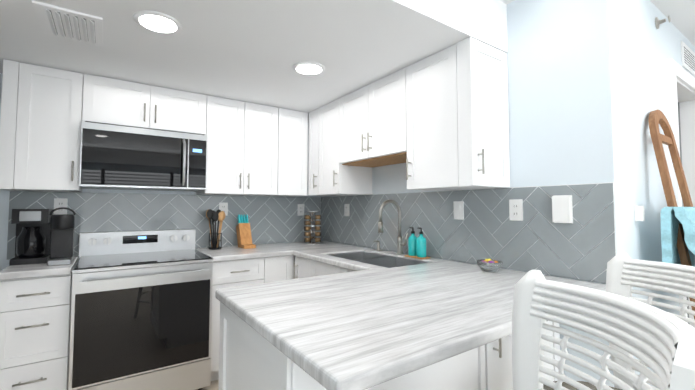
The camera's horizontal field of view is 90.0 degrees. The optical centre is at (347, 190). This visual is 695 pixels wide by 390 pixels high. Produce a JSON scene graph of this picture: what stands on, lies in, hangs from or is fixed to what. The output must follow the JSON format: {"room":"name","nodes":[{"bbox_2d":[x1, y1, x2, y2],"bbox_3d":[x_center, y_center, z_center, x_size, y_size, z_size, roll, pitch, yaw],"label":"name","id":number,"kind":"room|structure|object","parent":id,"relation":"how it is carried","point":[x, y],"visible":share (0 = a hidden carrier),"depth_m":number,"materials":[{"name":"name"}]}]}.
{"room":"kitchen","nodes":[
{"label":"kitchen","id":0,"kind":"room"},
{"bbox_2d":[0,74,320,270],"bbox_3d":[-1.995,0.163,2.627,4.320,2.454,0.120,2,-3,-35],"label":"wall","id":1,"kind":"structure","parent":0,"point":[4,212],"depth_m":2.35,"materials":[{"name":"white paint"}]},
{"bbox_2d":[0,59,307,196],"bbox_3d":[-1.321,-0.372,2.813,2.087,0.788,0.382,2,-3,-35],"label":"upper cabinet","id":2,"kind":"object","parent":1,"relation":"attached to","point":[253,149],"visible":0.96,"depth_m":2.49,"materials":[{"name":"white wood"}]},
{"bbox_2d":[79,120,207,191],"bbox_3d":[-1.512,-0.230,2.620,0.781,0.433,0.468,2,-3,-35],"label":"microwave","id":3,"kind":"object","parent":2,"relation":"attached to","point":[113,156],"visible":1,"depth_m":2.45,"materials":[{"name":"silver metal"}]},
{"bbox_2d":[7,191,320,259],"bbox_3d":[-1.284,0.265,3.035,2.438,0.460,0.010,2,-3,-35],"label":"backsplash","id":4,"kind":"structure","parent":1,"relation":"attached to","point":[274,219],"depth_m":2.92,"materials":[{"name":"grey tile"}]},
{"bbox_2d":[54,198,67,213],"bbox_3d":[-2.058,0.113,2.492,0.075,0.118,0.009,2,-3,-35],"label":"electrical outlet","id":5,"kind":"object","parent":4,"relation":"attached to","point":[60,202],"visible":0.79,"depth_m":2.49,"materials":[{"name":"white plastic"}]},
{"bbox_2d":[219,203,227,215],"bbox_3d":[-1.121,0.164,3.140,0.075,0.118,0.009,2,-3,-35],"label":"electrical outlet","id":6,"kind":"object","parent":4,"relation":"attached to","point":[223,207],"visible":0.75,"depth_m":3.14,"materials":[{"name":"white plastic"}]},
{"bbox_2d":[297,204,303,215],"bbox_3d":[-0.479,0.196,3.583,0.075,0.118,0.009,2,-3,-35],"label":"electrical outlet","id":7,"kind":"object","parent":4,"relation":"attached to","point":[300,212],"visible":0.98,"depth_m":3.58,"materials":[{"name":"white plastic"}]},
{"bbox_2d":[196,379,218,389],"bbox_3d":[1.287,1.273,-0.339,12.000,0.050,9.600,2,-3,-35],"label":"floor","id":8,"kind":"structure","parent":0,"point":[214,385],"depth_m":2.46,"materials":[{"name":"beige tile"}]},
{"bbox_2d":[0,273,71,389],"bbox_3d":[-1.914,0.931,2.163,0.318,0.872,0.645,2,-3,-35],"label":"base cabinet","id":9,"kind":"object","parent":8,"relation":"on","point":[35,314],"visible":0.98,"depth_m":1.94,"materials":[{"name":"white wood"}]},
{"bbox_2d":[0,256,77,279],"bbox_3d":[-1.917,0.475,2.190,0.318,0.040,0.634,2,-3,-35],"label":"countertop","id":10,"kind":"structure","parent":9,"relation":"on","point":[10,272],"depth_m":1.97,"materials":[{"name":"stone"}]},
{"bbox_2d":[9,209,52,265],"bbox_3d":[-2.025,0.286,2.235,0.170,0.340,0.223,2,-3,-35],"label":"drip coffee maker","id":11,"kind":"object","parent":10,"relation":"on","point":[33,238],"visible":0.9,"depth_m":2.16,"materials":[{"name":"black plastic"}]},
{"bbox_2d":[47,207,75,265],"bbox_3d":[-1.804,0.279,2.197,0.130,0.351,0.204,2,-3,-35],"label":"coffee maker","id":12,"kind":"object","parent":10,"relation":"on","point":[62,227],"visible":1,"depth_m":2.18,"materials":[{"name":"black plastic"}]},
{"bbox_2d":[68,229,214,389],"bbox_3d":[-1.428,0.841,2.435,0.774,1.078,0.747,2,-3,-35],"label":"range","id":13,"kind":"object","parent":8,"relation":"on","point":[141,311],"visible":1,"depth_m":2.20,"materials":[{"name":"silver metal"}]},
{"bbox_2d":[211,255,294,380],"bbox_3d":[-0.864,0.966,2.890,0.666,0.872,0.645,2,-3,-35],"label":"base cabinet","id":14,"kind":"object","parent":8,"relation":"on","point":[233,273],"visible":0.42,"depth_m":2.60,"materials":[{"name":"white wood"}]},
{"bbox_2d":[294,256,352,278],"bbox_3d":[0.108,0.950,2.546,0.645,0.872,1.052,2,-3,-35],"label":"base cabinet","id":15,"kind":"object","parent":8,"relation":"on","point":[304,268],"visible":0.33,"depth_m":2.60,"materials":[{"name":"white wood"}]},
{"bbox_2d":[219,302,494,389],"bbox_3d":[0.010,0.895,1.418,0.864,0.872,0.687,2,-3,-35],"label":"base cabinet","id":16,"kind":"object","parent":8,"relation":"on","point":[250,358],"depth_m":1.25,"materials":[{"name":"white wood"}]},
{"bbox_2d":[491,321,559,389],"bbox_3d":[0.603,0.915,1.829,0.644,0.872,0.687,2,-3,-35],"label":"base cabinet","id":17,"kind":"object","parent":8,"relation":"on","point":[501,349],"depth_m":1.48,"materials":[{"name":"white wood"}]},
{"bbox_2d":[195,241,605,389],"bbox_3d":[-0.153,0.475,2.200,1.494,0.040,2.627,2,-3,-35],"label":"countertop","id":18,"kind":"structure","parent":17,"relation":"on","point":[362,326],"depth_m":1.18,"materials":[{"name":"stone"}]},
{"bbox_2d":[206,209,225,249],"bbox_3d":[-1.117,0.322,2.948,0.159,0.336,0.106,2,-3,-35],"label":"utensil holder","id":19,"kind":"object","parent":18,"relation":"on","point":[218,215],"visible":1,"depth_m":2.93,"materials":[{"name":"black"}]},
{"bbox_2d":[236,215,255,248],"bbox_3d":[-0.900,0.356,3.067,0.100,0.290,0.249,2,-3,-35],"label":"knife block","id":20,"kind":"object","parent":18,"relation":"on","point":[244,236],"visible":1,"depth_m":3.06,"materials":[{"name":"brown wood"}]},
{"bbox_2d":[304,211,320,244],"bbox_3d":[-0.335,0.350,3.332,0.167,0.317,0.167,2,-3,-35],"label":"spice rack","id":21,"kind":"object","parent":18,"relation":"on","point":[312,228],"visible":1,"depth_m":3.31,"materials":[{"name":"silver metal"}]},
{"bbox_2d":[373,240,380,250],"bbox_3d":[0.240,0.442,2.812,0.070,0.083,0.039,2,-3,-35],"label":"soap pump","id":22,"kind":"object","parent":18,"relation":"on","point":[378,246],"visible":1,"depth_m":2.81,"materials":[{"name":"silver metal"}]},
{"bbox_2d":[328,251,429,267],"bbox_3d":[0.186,0.593,2.445,0.402,0.228,0.762,2,-3,-35],"label":"sink basin","id":23,"kind":"object","parent":18,"relation":"in","point":[386,261],"depth_m":2.53,"materials":[{"name":"silver metal"}]},
{"bbox_2d":[378,200,408,253],"bbox_3d":[0.336,0.267,2.550,0.238,0.408,0.109,2,-3,-35],"label":"faucet","id":24,"kind":"object","parent":18,"relation":"on","point":[400,243],"visible":1,"depth_m":2.60,"materials":[{"name":"silver metal"}]},
{"bbox_2d":[404,227,429,258],"bbox_3d":[0.488,0.360,2.441,0.080,0.211,0.170,2,-3,-35],"label":"soap bottles","id":25,"kind":"object","parent":18,"relation":"on","point":[417,247],"visible":1,"depth_m":2.41,"materials":[{"name":"teal plastic"}]},
{"bbox_2d":[476,258,502,271],"bbox_3d":[0.781,0.407,1.910,0.136,0.067,0.136,2,-3,-35],"label":"candy bowl","id":26,"kind":"object","parent":18,"relation":"on","point":[489,265],"visible":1,"depth_m":1.87,"materials":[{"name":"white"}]},
{"bbox_2d":[512,270,694,389],"bbox_3d":[0.260,0.743,0.643,0.618,1.106,0.619,2,-3,-35],"label":"stool","id":27,"kind":"object","parent":8,"relation":"on","point":[660,343],"visible":1,"depth_m":0.72,"materials":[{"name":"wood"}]},
{"bbox_2d":[543,252,694,389],"bbox_3d":[0.755,0.759,0.991,0.618,1.106,0.619,2,-3,-35],"label":"stool","id":28,"kind":"object","parent":8,"relation":"on","point":[625,273],"visible":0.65,"depth_m":1.14,"materials":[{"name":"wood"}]},
{"bbox_2d":[648,109,694,319],"bbox_3d":[1.754,0.448,1.714,0.562,1.801,0.342,2,-3,-35],"label":"blanket ladder","id":29,"kind":"object","parent":8,"relation":"on","point":[678,234],"visible":0.9,"depth_m":1.72,"materials":[{"name":"brown wood"}]},
{"bbox_2d":[661,207,694,266],"bbox_3d":[1.740,0.280,1.701,0.512,0.403,0.228,2,-3,-35],"label":"throw blanket","id":30,"kind":"object","parent":29,"relation":"on","point":[677,223],"depth_m":1.63,"materials":[{"name":"teal fabric"}]},
{"bbox_2d":[0,0,507,122],"bbox_3d":[-1.400,-0.966,1.718,4.200,0.288,2.140,2,-3,-35],"label":"ceiling soffit","id":31,"kind":"structure","parent":0,"point":[252,51],"depth_m":1.93,"materials":[{"name":"white paint"}]},
{"bbox_2d":[32,0,102,45],"bbox_3d":[-1.363,-0.809,1.718,0.250,0.023,0.330,2,-3,-35],"label":"vent","id":32,"kind":"object","parent":31,"relation":"attached to","point":[57,21],"visible":1,"depth_m":1.68,"materials":[{"name":"white metal"}]},
{"bbox_2d":[133,10,181,33],"bbox_3d":[-0.924,-0.818,1.698,0.210,0.010,0.210,2,-3,-35],"label":"recessed light","id":33,"kind":"object","parent":31,"relation":"attached to","point":[158,22],"visible":1,"depth_m":1.68,"materials":[{"name":"white plastic"}]},
{"bbox_2d":[293,61,324,74],"bbox_3d":[-0.250,-0.791,2.253,0.210,0.010,0.210,2,-3,-35],"label":"recessed light","id":34,"kind":"object","parent":31,"relation":"attached to","point":[309,68],"visible":1,"depth_m":2.23,"materials":[{"name":"white plastic"}]},
{"bbox_2d":[321,0,679,388],"bbox_3d":[0.889,0.178,2.951,1.030,2.454,2.633,2,-3,-35],"label":"wall","id":35,"kind":"structure","parent":0,"point":[588,86],"depth_m":1.79,"materials":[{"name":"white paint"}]},
{"bbox_2d":[308,37,509,195],"bbox_3d":[0.277,-0.381,2.618,0.382,0.788,1.822,2,-3,-35],"label":"upper cabinet","id":36,"kind":"object","parent":35,"relation":"attached to","point":[438,121],"visible":1,"depth_m":2.08,"materials":[{"name":"white wood"}]},
{"bbox_2d":[321,182,615,283],"bbox_3d":[0.464,0.244,2.646,0.010,0.464,2.618,2,-3,-35],"label":"backsplash","id":37,"kind":"structure","parent":35,"relation":"attached to","point":[582,246],"depth_m":2.04,"materials":[{"name":"grey tile"}]},
{"bbox_2d":[344,204,348,215],"bbox_3d":[-0.007,0.183,3.311,0.009,0.118,0.075,2,-3,-35],"label":"electrical outlet","id":38,"kind":"object","parent":37,"relation":"attached to","point":[346,209],"visible":1,"depth_m":3.31,"materials":[{"name":"white plastic"}]},
{"bbox_2d":[453,201,463,219],"bbox_3d":[0.722,0.127,2.260,0.010,0.118,0.075,2,-3,-35],"label":"light switch","id":39,"kind":"object","parent":37,"relation":"attached to","point":[459,210],"visible":1,"depth_m":2.25,"materials":[{"name":"white plastic"}]},
{"bbox_2d":[509,199,522,220],"bbox_3d":[0.942,0.107,1.944,0.009,0.118,0.075,2,-3,-35],"label":"electrical outlet","id":40,"kind":"object","parent":37,"relation":"attached to","point":[515,209],"visible":1,"depth_m":1.94,"materials":[{"name":"white plastic"}]},
{"bbox_2d":[552,195,572,223],"bbox_3d":[1.072,0.092,1.738,0.030,0.140,0.085,2,-3,-35],"label":"box","id":41,"kind":"object","parent":37,"relation":"attached to","point":[562,209],"visible":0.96,"depth_m":1.72,"materials":[{"name":"white plastic"}]},
{"bbox_2d":[634,205,644,220],"bbox_3d":[1.439,0.111,1.712,0.035,0.080,0.030,2,-3,-35],"label":"sensor","id":42,"kind":"object","parent":35,"relation":"attached to","point":[639,214],"visible":0.93,"depth_m":1.70,"materials":[{"name":"white plastic"}]},
{"bbox_2d":[655,16,670,28],"bbox_3d":[1.841,-0.991,2.028,0.070,0.070,0.058,2,-3,-35],"label":"sprinkler","id":43,"kind":"object","parent":35,"relation":"attached to","point":[658,22],"visible":0.98,"depth_m":2.03,"materials":[{"name":"silver metal"}]},
{"bbox_2d":[500,0,694,46],"bbox_3d":[2.356,-1.232,0.232,8.670,0.100,9.120,2,-3,-35],"label":"ceiling","id":44,"kind":"structure","parent":0,"point":[681,13],"depth_m":2.13,"materials":[{"name":"white paint"}]},
{"bbox_2d":[670,22,694,75],"bbox_3d":[2.415,0.155,2.480,0.940,2.454,0.120,2,-3,-35],"label":"wall","id":45,"kind":"structure","parent":0,"point":[677,36],"depth_m":2.30,"materials":[{"name":"white paint"}]},
{"bbox_2d":[668,58,694,327],"bbox_3d":[2.328,0.286,2.402,0.886,2.185,0.138,2,-3,-35],"label":"door frame","id":46,"kind":"structure","parent":45,"relation":"attached to","point":[681,85],"depth_m":2.57,"materials":[{"name":"white"}]},
{"bbox_2d":[681,41,694,76],"bbox_3d":[2.395,-0.921,2.438,0.340,0.170,0.010,2,-3,-35],"label":"air vent","id":47,"kind":"object","parent":45,"relation":"in","point":[688,58],"visible":1,"depth_m":2.41,"materials":[{"name":"white metal"}]},
{"bbox_2d":[678,102,689,323],"bbox_3d":[2.189,0.198,3.357,1.570,2.454,1.580,2,-3,-35],"label":"wall","id":48,"kind":"structure","parent":0,"point":[681,162],"depth_m":3.25,"materials":[{"name":"grey"}]}
]}

